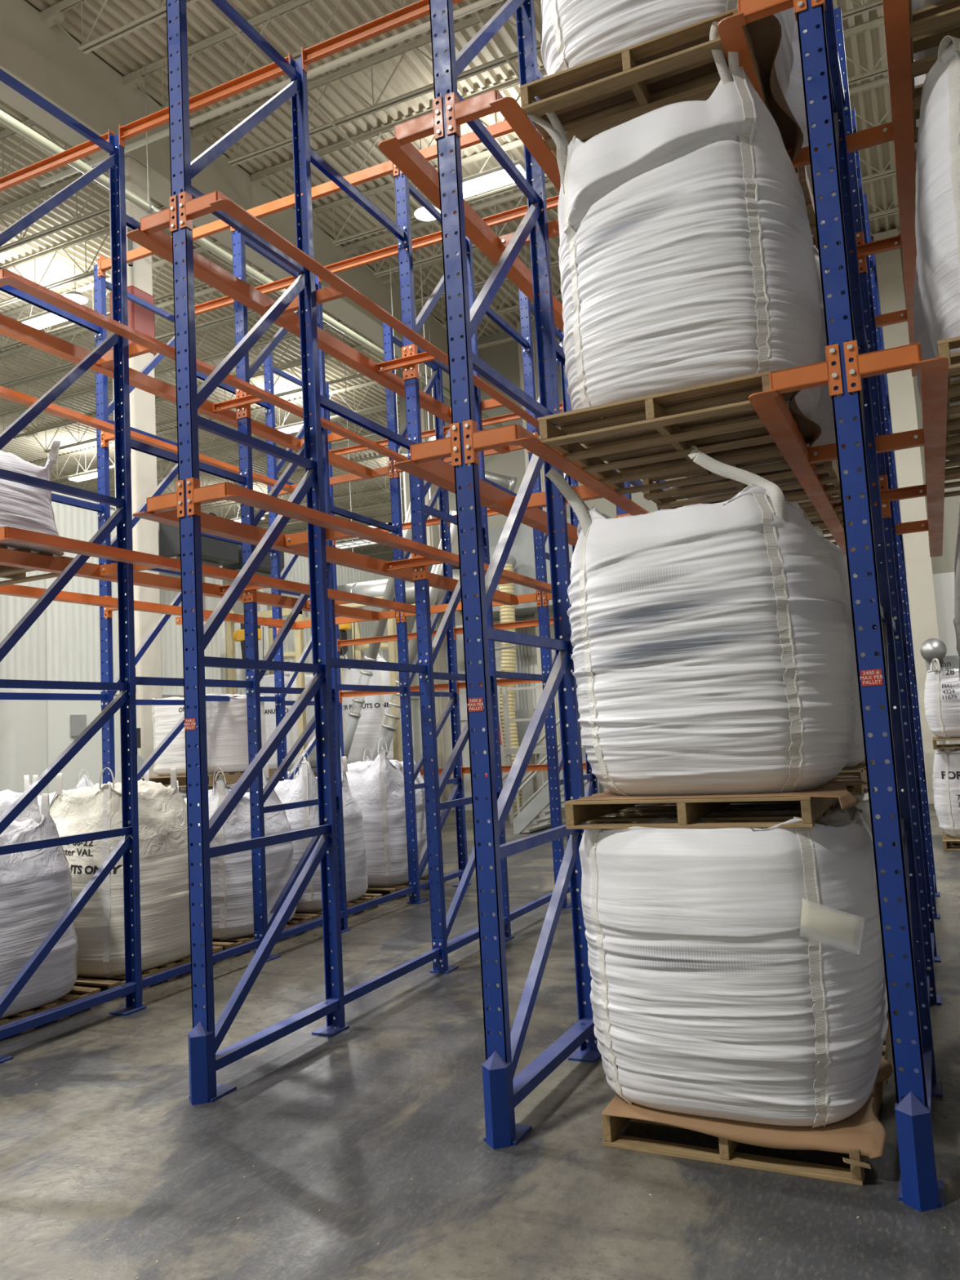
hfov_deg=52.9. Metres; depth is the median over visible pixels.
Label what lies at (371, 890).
wooden pallet
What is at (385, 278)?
joist
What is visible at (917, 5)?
bag
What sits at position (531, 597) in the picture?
tie beam
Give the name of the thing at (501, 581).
cross arm
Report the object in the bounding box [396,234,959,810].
wall
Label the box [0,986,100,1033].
wooden pallet
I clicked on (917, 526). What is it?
cross arm
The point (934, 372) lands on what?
rail
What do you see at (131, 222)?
spacer
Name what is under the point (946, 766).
bag
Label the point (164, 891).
bag
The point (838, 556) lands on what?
bag
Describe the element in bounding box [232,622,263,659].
hoist
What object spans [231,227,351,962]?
frame
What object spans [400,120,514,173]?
tie beam
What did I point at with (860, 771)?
wooden pallet
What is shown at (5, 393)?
rail
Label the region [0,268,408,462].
rail
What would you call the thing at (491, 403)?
cross arm
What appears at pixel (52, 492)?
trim
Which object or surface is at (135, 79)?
joist
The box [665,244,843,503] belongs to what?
bag
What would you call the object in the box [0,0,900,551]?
ceiling
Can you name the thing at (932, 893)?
spacer
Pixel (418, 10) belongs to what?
tie beam
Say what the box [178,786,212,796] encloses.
bag
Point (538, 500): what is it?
cross arm
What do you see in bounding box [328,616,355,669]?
hoist
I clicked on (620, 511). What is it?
frame
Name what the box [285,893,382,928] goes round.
wooden pallet
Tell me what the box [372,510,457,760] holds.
tube
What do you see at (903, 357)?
support arm
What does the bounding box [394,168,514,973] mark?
frame
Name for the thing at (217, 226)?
tie beam
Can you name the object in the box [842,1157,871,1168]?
wood splinter
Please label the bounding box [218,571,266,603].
cross arm
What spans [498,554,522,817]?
flexible hose
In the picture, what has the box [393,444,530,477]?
tie beam
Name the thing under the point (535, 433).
tie beam
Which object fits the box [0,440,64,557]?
bag
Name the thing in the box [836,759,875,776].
wooden pallet
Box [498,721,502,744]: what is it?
bar
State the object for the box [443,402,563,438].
tie beam
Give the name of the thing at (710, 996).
bag
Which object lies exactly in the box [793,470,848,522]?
bag
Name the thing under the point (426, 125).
support arm
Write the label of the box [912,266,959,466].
bag
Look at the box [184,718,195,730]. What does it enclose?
placard
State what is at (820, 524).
wooden pallet
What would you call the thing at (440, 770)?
tie beam
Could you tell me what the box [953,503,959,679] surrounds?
bag
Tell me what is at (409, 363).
cross arm
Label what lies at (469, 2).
conduit
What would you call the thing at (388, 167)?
tie beam
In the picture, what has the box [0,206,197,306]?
joist
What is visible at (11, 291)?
spacer
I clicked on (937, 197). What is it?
bag
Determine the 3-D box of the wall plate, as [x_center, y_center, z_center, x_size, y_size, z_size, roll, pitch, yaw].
[-5.691,1.211,13.662,0.040,0.300,0.250,-6,-6,25]
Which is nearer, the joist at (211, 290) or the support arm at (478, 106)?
the support arm at (478, 106)
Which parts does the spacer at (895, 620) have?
plate, plate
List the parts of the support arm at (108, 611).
bolt plate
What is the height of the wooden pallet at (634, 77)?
0.120 m
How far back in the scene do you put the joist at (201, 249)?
18.99 m
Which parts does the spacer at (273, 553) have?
plate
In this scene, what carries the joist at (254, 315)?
attached to the ceiling
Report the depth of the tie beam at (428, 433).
12.28 m
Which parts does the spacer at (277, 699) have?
plate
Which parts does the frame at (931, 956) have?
post, plate, plate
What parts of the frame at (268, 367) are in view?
post, post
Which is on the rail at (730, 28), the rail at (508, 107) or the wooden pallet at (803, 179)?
the wooden pallet at (803, 179)
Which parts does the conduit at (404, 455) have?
hanger rod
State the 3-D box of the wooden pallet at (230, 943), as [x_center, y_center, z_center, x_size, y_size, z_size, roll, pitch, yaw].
[-2.301,2.682,8.773,1.030,0.120,1.200,-6,-6,25]
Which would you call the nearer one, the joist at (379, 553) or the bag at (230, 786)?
the bag at (230, 786)
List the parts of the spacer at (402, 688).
plate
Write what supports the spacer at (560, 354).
attached to the frame at (620, 511)
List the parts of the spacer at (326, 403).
plate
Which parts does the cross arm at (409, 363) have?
bolt plate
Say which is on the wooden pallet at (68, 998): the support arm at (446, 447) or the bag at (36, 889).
the bag at (36, 889)
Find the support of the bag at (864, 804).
on the wooden pallet at (886, 1042)
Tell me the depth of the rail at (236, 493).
6.04 m
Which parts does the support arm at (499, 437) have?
bolt plate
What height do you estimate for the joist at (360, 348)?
0.710 m
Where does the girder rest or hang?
on the concrete column at (140, 277)
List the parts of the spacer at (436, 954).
plate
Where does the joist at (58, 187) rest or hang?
attached to the ceiling
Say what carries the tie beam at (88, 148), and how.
attached to the frame
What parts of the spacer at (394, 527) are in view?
plate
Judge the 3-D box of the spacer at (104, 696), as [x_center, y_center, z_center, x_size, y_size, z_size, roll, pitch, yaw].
[-3.710,0.481,8.195,0.096,0.180,1.345,-6,-6,25]
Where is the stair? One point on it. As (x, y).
(539, 802)
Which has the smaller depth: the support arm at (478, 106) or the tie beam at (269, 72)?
the support arm at (478, 106)
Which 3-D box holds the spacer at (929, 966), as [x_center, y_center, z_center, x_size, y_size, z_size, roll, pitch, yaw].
[2.392,1.992,5.194,0.096,0.180,1.345,-6,-6,25]
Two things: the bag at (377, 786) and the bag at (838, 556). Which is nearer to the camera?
the bag at (838, 556)
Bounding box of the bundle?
[514,615,539,754]
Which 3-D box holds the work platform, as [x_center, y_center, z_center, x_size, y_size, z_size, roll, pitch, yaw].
[2.087,2.120,18.530,2.900,2.600,1.400,-6,-6,25]
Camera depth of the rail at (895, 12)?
4.83 m
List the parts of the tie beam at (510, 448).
plate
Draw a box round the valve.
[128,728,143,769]
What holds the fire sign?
attached to the wall at (504, 357)
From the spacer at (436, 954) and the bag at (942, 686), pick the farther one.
the bag at (942, 686)
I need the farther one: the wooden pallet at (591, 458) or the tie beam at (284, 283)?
the tie beam at (284, 283)
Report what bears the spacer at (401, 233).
attached to the frame at (432, 795)
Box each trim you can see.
[0,689,418,698]
[51,491,115,508]
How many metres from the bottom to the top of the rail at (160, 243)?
0.092 m
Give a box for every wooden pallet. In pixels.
[0,545,74,586]
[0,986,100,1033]
[66,945,222,1001]
[137,768,283,787]
[188,915,312,959]
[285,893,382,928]
[365,872,445,901]
[520,7,772,157]
[538,371,806,494]
[564,790,839,829]
[601,1044,888,1186]
[642,456,848,515]
[794,165,828,270]
[801,506,853,545]
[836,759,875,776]
[838,760,874,795]
[883,1010,894,1060]
[908,0,959,139]
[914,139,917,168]
[932,737,959,749]
[937,336,959,444]
[942,829,959,850]
[944,429,959,497]
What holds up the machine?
on the floor
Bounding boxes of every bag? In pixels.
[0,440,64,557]
[0,773,43,824]
[0,793,77,1018]
[22,764,150,808]
[45,767,202,977]
[151,693,266,776]
[177,760,297,940]
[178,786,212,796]
[227,755,300,791]
[256,752,368,911]
[259,657,316,770]
[340,738,428,886]
[342,648,413,765]
[526,19,822,419]
[541,0,794,97]
[545,445,855,795]
[578,801,888,1128]
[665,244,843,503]
[751,787,896,986]
[784,7,822,223]
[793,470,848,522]
[812,220,829,273]
[813,526,872,768]
[887,59,927,167]
[911,0,959,61]
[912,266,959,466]
[915,35,959,382]
[924,658,959,738]
[932,748,959,838]
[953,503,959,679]
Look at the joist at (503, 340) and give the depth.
21.03 m
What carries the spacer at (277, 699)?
attached to the frame at (268, 367)
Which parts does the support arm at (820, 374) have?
bolt plate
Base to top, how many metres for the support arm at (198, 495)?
0.201 m
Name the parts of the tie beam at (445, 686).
plate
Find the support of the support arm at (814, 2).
attached to the upright
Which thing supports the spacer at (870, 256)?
attached to the frame at (931, 956)
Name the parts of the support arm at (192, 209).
bolt plate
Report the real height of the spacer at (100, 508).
0.180 m
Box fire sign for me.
[453,693,467,720]
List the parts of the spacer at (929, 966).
plate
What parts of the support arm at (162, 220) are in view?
bolt plate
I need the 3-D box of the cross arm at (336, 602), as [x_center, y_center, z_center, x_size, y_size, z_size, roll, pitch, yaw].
[-1.438,-0.373,9.300,0.544,0.076,0.054,-6,-6,25]
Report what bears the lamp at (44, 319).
hanging from the ceiling
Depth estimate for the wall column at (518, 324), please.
21.25 m
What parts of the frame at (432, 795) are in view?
post, plate, post, plate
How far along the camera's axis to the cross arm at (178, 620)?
10.08 m
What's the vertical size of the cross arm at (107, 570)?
0.076 m
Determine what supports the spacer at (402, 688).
attached to the frame at (263, 924)
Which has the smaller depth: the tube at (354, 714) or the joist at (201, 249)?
the tube at (354, 714)
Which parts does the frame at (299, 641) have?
post, post, post, post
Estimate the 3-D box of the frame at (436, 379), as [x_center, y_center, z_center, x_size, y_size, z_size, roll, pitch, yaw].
[-0.613,-0.353,11.059,0.150,6.401,1.250,-6,-6,25]
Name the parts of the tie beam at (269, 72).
plate, plate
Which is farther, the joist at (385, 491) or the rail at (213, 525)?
the joist at (385, 491)
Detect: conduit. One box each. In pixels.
[201,0,559,342]
[401,248,431,519]
[466,0,519,79]
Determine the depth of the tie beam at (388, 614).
10.76 m
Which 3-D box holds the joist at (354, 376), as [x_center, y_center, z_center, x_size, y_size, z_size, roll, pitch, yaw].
[-7.043,-6.127,24.631,12.900,0.710,0.124,-6,-6,25]
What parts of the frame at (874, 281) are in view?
plate, plate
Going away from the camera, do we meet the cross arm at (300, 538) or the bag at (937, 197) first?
the bag at (937, 197)
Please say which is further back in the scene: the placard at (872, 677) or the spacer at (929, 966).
the spacer at (929, 966)
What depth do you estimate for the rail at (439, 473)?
5.36 m
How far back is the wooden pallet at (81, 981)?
7.24 m
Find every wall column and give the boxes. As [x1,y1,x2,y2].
[412,370,454,813]
[516,318,566,810]
[873,228,950,804]
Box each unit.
[159,512,239,567]
[229,544,284,577]
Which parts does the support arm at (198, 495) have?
bolt plate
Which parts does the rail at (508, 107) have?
upright leg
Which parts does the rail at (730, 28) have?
upright leg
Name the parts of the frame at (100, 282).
post, post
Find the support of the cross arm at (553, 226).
attached to the frame at (502, 1091)
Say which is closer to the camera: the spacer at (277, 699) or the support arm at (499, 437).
the support arm at (499, 437)
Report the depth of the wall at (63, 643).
13.76 m
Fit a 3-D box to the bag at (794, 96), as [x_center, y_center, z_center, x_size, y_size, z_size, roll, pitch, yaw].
[1.547,-3.219,6.085,1.194,1.354,1.139,-6,-6,25]
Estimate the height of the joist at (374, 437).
0.710 m
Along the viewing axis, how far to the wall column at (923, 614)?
18.03 m
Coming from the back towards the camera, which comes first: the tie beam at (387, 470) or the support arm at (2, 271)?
the tie beam at (387, 470)
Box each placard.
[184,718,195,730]
[467,697,483,711]
[860,669,883,686]
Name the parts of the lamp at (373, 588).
hanger rod, hanger rod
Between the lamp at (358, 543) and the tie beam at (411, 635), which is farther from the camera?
the lamp at (358, 543)
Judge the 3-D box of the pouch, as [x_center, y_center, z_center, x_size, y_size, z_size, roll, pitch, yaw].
[1.352,1.099,3.699,0.245,0.217,0.029,-4,-5,9]
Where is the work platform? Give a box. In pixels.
[502,685,604,823]
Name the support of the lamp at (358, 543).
hanging from the joist at (353, 248)
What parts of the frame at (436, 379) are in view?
post, plate, post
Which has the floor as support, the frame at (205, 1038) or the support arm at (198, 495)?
the frame at (205, 1038)
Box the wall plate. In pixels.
[70,715,86,736]
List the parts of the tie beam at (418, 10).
plate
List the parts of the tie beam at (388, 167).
plate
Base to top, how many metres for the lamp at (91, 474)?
1.081 m
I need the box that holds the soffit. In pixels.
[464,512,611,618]
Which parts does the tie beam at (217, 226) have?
plate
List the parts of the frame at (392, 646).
post, post, post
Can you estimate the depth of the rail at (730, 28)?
4.14 m
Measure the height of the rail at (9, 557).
0.092 m
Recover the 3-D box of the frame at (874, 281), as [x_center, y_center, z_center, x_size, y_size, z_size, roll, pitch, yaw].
[3.875,-0.800,8.959,0.150,6.401,1.250,-6,-6,25]
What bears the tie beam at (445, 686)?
attached to the frame at (268, 367)
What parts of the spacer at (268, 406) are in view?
plate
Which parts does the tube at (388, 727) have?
sight glass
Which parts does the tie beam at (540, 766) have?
plate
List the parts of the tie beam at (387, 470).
plate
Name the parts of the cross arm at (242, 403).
bolt plate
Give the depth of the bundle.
21.39 m
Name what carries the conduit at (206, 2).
attached to the joist at (203, 132)
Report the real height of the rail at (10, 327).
0.092 m
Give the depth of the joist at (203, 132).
13.12 m
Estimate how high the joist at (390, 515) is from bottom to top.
0.710 m
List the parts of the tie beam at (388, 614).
plate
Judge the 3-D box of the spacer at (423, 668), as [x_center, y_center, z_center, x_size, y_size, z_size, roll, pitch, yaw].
[-0.715,0.183,6.793,0.096,0.180,1.345,-6,-6,25]
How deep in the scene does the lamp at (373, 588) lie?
18.95 m
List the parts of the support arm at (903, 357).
bolt plate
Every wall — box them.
[0,501,420,795]
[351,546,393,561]
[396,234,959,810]
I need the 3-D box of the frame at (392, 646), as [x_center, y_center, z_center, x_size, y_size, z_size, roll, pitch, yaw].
[-1.716,1.341,16.064,1.540,4.100,1.320,-6,-6,25]
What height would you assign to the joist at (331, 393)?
0.710 m
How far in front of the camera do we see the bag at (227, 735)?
10.29 m
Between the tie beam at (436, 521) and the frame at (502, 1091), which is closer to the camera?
the frame at (502, 1091)
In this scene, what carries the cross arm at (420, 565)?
attached to the frame at (432, 795)
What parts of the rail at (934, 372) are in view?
upright leg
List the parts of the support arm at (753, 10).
bolt plate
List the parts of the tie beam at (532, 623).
plate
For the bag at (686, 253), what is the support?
on the cardboard sheet at (811, 431)
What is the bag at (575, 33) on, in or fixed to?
on the cardboard sheet at (765, 33)
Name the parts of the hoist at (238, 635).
motor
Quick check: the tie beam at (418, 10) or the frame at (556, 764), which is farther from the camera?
the frame at (556, 764)
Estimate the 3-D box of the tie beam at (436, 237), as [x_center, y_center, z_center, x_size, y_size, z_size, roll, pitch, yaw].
[-0.886,-3.687,9.219,1.556,0.160,0.050,-6,-6,25]
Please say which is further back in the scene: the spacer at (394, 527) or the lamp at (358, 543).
the lamp at (358, 543)
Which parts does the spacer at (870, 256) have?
plate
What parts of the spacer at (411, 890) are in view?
plate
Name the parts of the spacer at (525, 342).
plate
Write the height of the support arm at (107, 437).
0.201 m
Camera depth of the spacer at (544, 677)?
9.19 m
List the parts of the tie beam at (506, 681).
plate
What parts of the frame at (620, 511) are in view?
post, post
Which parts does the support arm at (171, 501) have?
bolt plate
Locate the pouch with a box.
[800,900,862,944]
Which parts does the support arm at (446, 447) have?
bolt plate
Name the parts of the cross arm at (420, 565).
bolt plate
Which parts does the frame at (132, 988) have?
plate, post, plate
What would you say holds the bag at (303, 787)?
on the wooden pallet at (315, 914)
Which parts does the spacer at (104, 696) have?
plate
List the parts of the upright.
plate, plate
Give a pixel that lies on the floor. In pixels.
(341, 1125)
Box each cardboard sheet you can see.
[537,14,803,163]
[546,368,821,470]
[574,776,867,809]
[601,1056,893,1158]
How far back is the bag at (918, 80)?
5.25 m
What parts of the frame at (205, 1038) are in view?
post, plate, post, plate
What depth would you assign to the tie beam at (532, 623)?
11.23 m
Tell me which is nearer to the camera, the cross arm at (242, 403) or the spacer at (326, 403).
the spacer at (326, 403)
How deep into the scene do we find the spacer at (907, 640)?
8.30 m
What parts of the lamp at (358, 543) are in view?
frame, hanger rod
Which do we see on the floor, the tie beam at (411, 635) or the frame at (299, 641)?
the frame at (299, 641)
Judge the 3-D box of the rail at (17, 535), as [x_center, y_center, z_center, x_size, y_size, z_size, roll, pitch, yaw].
[-1.694,-0.477,8.040,0.115,0.092,5.215,-6,-6,25]
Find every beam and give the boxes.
[0,128,113,191]
[38,0,502,186]
[97,219,235,277]
[119,53,293,148]
[194,275,296,315]
[246,160,399,218]
[271,460,393,497]
[276,609,399,635]
[302,0,463,73]
[318,231,448,283]
[328,426,435,455]
[333,517,440,545]
[337,630,446,651]
[339,680,448,702]
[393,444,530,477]
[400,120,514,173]
[400,589,541,622]
[421,768,453,778]
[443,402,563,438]
[448,502,569,527]
[453,617,568,639]
[456,678,542,693]
[461,760,586,779]
[482,195,559,227]
[532,431,568,437]
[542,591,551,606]
[582,482,655,501]
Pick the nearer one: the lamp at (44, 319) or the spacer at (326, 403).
the spacer at (326, 403)
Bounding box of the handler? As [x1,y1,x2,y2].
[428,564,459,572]
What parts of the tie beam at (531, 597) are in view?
plate, plate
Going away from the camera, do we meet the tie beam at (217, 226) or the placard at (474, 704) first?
the placard at (474, 704)
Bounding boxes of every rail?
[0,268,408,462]
[0,313,373,479]
[0,385,294,493]
[0,526,431,615]
[0,547,380,621]
[0,584,303,630]
[126,228,509,453]
[132,509,518,605]
[208,191,539,430]
[217,481,551,594]
[378,128,564,333]
[393,444,577,546]
[474,644,516,821]
[488,88,560,192]
[509,423,648,515]
[717,1,764,103]
[748,372,855,551]
[882,0,916,377]
[914,342,948,557]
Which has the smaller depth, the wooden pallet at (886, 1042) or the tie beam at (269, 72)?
the wooden pallet at (886, 1042)
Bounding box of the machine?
[920,638,959,744]
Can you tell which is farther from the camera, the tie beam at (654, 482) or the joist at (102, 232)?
the joist at (102, 232)
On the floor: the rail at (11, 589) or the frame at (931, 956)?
the frame at (931, 956)
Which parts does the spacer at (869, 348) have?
plate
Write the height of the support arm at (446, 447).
0.201 m
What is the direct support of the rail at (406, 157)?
attached to the support arm at (426, 125)
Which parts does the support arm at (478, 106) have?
bolt plate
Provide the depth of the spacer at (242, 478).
7.76 m
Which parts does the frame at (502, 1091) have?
post, plate, post, plate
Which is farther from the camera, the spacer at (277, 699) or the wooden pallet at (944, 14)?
the spacer at (277, 699)
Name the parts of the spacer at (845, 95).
plate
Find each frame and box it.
[0,68,146,1063]
[93,263,199,786]
[165,0,349,1105]
[225,608,346,777]
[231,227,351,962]
[263,353,343,781]
[317,595,442,839]
[382,322,471,903]
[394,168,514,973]
[429,0,601,1149]
[518,288,598,908]
[614,469,670,805]
[833,7,941,1004]
[862,193,940,919]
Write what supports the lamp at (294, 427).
hanging from the ceiling
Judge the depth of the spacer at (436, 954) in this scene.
6.64 m
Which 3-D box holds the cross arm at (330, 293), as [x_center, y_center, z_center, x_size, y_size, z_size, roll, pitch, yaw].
[-1.129,-2.278,6.434,0.544,0.076,0.054,-6,-6,25]
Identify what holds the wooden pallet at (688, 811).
on the bag at (710, 996)
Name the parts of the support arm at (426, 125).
bolt plate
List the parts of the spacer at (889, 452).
plate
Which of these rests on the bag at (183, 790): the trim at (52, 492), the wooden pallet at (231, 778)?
the wooden pallet at (231, 778)
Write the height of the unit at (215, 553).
0.840 m
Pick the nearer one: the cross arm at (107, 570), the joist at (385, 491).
the cross arm at (107, 570)
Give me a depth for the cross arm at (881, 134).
4.97 m
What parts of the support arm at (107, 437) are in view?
bolt plate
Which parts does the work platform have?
post, guard rail, post, deck plate, guard rail, post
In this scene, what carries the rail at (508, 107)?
attached to the support arm at (478, 106)
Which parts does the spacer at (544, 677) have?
plate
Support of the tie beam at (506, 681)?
attached to the frame at (436, 379)
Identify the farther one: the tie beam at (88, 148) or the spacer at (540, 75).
the tie beam at (88, 148)
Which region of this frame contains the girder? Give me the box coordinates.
[0,0,456,390]
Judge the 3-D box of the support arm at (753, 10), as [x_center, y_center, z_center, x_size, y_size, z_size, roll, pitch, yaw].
[1.208,-2.642,3.985,0.262,0.201,0.063,-6,-6,25]
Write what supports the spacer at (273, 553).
attached to the frame at (100, 282)
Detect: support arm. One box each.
[0,268,4,287]
[0,526,6,542]
[100,430,115,448]
[103,595,118,617]
[140,195,177,235]
[146,479,185,517]
[178,191,217,230]
[186,477,226,515]
[394,96,444,145]
[410,422,462,466]
[444,88,496,137]
[462,419,516,464]
[737,0,807,23]
[770,343,842,399]
[811,0,826,11]
[843,339,919,394]
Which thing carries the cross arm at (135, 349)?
attached to the frame at (132, 988)
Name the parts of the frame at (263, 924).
post, plate, post, plate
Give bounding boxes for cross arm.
[96,342,153,365]
[100,562,155,576]
[175,616,207,624]
[213,388,263,419]
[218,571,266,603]
[280,285,346,315]
[284,528,354,546]
[300,432,347,447]
[306,600,352,608]
[376,344,436,380]
[385,553,444,580]
[448,398,504,416]
[497,219,559,252]
[497,578,511,584]
[513,484,602,509]
[615,513,632,518]
[787,121,893,168]
[808,428,924,463]
[832,475,927,518]
[849,231,902,274]
[871,309,907,327]
[891,520,928,534]
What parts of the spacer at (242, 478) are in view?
plate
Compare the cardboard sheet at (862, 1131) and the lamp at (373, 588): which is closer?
the cardboard sheet at (862, 1131)
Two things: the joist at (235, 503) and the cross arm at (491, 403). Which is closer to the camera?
the cross arm at (491, 403)
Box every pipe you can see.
[127,217,134,266]
[448,462,517,492]
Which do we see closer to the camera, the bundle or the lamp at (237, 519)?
the bundle
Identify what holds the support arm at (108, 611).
attached to the frame at (100, 282)
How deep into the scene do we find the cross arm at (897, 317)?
7.27 m
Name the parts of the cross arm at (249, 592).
bolt plate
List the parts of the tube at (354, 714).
sight glass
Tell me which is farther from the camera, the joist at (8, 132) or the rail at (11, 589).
the joist at (8, 132)
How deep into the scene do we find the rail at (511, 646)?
19.17 m
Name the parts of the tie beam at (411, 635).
plate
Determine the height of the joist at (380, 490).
0.710 m
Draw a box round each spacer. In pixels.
[0,284,102,340]
[0,689,109,707]
[51,493,106,519]
[116,213,242,279]
[121,428,248,488]
[126,673,256,695]
[142,931,263,999]
[196,370,271,414]
[200,532,276,557]
[205,693,282,706]
[298,137,408,248]
[308,388,418,459]
[324,505,399,536]
[329,652,430,681]
[337,680,408,697]
[343,939,444,1017]
[346,880,417,916]
[475,294,531,354]
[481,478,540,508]
[492,668,551,687]
[510,883,564,921]
[524,49,543,80]
[541,328,565,365]
[826,10,850,114]
[851,268,873,352]
[857,179,873,272]
[874,602,901,642]
[880,408,892,462]
[902,636,911,660]
[917,962,935,1029]
[926,889,936,920]
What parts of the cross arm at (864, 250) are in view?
bolt plate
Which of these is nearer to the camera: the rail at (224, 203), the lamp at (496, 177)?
the rail at (224, 203)
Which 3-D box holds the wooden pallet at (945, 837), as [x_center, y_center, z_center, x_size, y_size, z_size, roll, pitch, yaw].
[6.437,2.528,12.222,1.030,0.120,1.200,-6,-6,25]
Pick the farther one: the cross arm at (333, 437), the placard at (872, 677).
the cross arm at (333, 437)
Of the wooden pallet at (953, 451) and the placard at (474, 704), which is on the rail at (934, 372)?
the wooden pallet at (953, 451)
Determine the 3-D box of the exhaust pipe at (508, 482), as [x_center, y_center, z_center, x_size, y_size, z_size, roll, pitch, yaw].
[-0.071,-5.127,19.568,1.428,4.459,0.322,-3,-5,3]
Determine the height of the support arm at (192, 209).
0.201 m
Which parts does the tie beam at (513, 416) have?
plate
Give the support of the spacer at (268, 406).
attached to the frame at (100, 282)
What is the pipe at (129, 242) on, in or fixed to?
attached to the concrete column at (140, 277)
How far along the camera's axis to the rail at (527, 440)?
4.85 m
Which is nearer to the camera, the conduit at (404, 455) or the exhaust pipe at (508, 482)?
the conduit at (404, 455)
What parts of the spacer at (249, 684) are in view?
plate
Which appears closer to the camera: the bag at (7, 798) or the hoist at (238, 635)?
the bag at (7, 798)
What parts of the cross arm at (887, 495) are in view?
bolt plate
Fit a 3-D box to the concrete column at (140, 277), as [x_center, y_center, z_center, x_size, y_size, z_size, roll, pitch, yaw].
[-4.604,-1.690,12.930,0.424,9.850,0.424,-6,-6,25]
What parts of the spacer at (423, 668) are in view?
plate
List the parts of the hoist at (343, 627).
motor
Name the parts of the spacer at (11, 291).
plate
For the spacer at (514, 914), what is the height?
0.180 m
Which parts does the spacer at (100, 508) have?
plate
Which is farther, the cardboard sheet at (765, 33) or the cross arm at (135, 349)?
the cross arm at (135, 349)
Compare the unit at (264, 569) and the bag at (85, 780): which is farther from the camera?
the unit at (264, 569)
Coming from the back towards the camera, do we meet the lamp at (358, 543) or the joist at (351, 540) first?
the joist at (351, 540)
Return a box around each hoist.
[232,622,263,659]
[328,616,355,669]
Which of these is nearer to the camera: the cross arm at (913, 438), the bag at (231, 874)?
the cross arm at (913, 438)
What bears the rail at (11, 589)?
attached to the support arm
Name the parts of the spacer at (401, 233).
plate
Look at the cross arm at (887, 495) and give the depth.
6.03 m
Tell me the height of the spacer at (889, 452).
0.180 m
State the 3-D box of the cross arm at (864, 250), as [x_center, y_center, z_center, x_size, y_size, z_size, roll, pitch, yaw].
[2.429,-2.496,6.229,0.544,0.270,0.095,-6,-6,25]
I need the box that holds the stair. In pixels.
[502,705,587,834]
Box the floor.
[0,802,959,1279]
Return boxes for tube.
[342,435,435,761]
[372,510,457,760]
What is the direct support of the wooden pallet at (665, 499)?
on the rail at (771, 406)
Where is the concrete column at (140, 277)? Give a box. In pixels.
[108,155,162,783]
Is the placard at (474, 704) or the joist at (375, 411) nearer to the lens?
the placard at (474, 704)
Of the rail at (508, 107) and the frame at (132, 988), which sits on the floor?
the frame at (132, 988)
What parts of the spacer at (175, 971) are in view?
plate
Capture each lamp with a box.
[17,264,67,329]
[63,245,88,304]
[67,442,97,481]
[231,505,265,522]
[275,395,311,433]
[335,265,402,549]
[337,271,467,604]
[413,196,440,221]
[461,112,525,198]
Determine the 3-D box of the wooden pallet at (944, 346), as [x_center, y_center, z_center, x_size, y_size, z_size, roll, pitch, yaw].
[2.496,-1.108,4.051,1.030,0.120,1.200,-6,-6,25]
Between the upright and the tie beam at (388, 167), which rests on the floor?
the upright
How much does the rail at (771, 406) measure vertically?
0.092 m
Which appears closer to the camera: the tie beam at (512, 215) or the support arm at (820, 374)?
the support arm at (820, 374)
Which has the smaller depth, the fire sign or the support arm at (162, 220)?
the support arm at (162, 220)
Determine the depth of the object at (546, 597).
9.77 m
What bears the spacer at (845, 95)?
attached to the frame at (931, 956)
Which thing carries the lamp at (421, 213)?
hanging from the ceiling
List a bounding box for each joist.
[0,119,70,177]
[0,169,109,253]
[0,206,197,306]
[0,240,253,350]
[0,271,285,386]
[0,311,337,416]
[0,320,373,439]
[24,342,383,453]
[31,381,399,481]
[40,0,199,53]
[53,404,400,493]
[109,431,401,497]
[123,0,420,110]
[192,0,542,166]
[200,450,402,511]
[200,478,403,519]
[224,484,404,528]
[250,0,883,208]
[256,499,404,533]
[282,512,404,541]
[311,17,888,245]
[339,539,380,550]
[343,76,890,276]
[351,545,393,555]
[381,144,896,303]
[414,173,898,328]
[444,206,900,349]
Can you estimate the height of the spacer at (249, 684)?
0.180 m
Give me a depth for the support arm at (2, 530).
5.75 m
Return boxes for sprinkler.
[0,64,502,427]
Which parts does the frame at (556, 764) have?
post, plate, post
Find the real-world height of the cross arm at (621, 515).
0.270 m
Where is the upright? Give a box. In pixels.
[796,0,944,1212]
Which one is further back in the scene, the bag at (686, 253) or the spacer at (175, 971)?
the spacer at (175, 971)
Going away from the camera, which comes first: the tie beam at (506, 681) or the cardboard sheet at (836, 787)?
the cardboard sheet at (836, 787)
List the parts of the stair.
handrail, handrail, handrail, stringer plate, handrail, stringer plate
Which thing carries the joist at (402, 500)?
attached to the ceiling
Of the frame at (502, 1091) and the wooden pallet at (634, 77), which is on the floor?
the frame at (502, 1091)
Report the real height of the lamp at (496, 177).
1.081 m

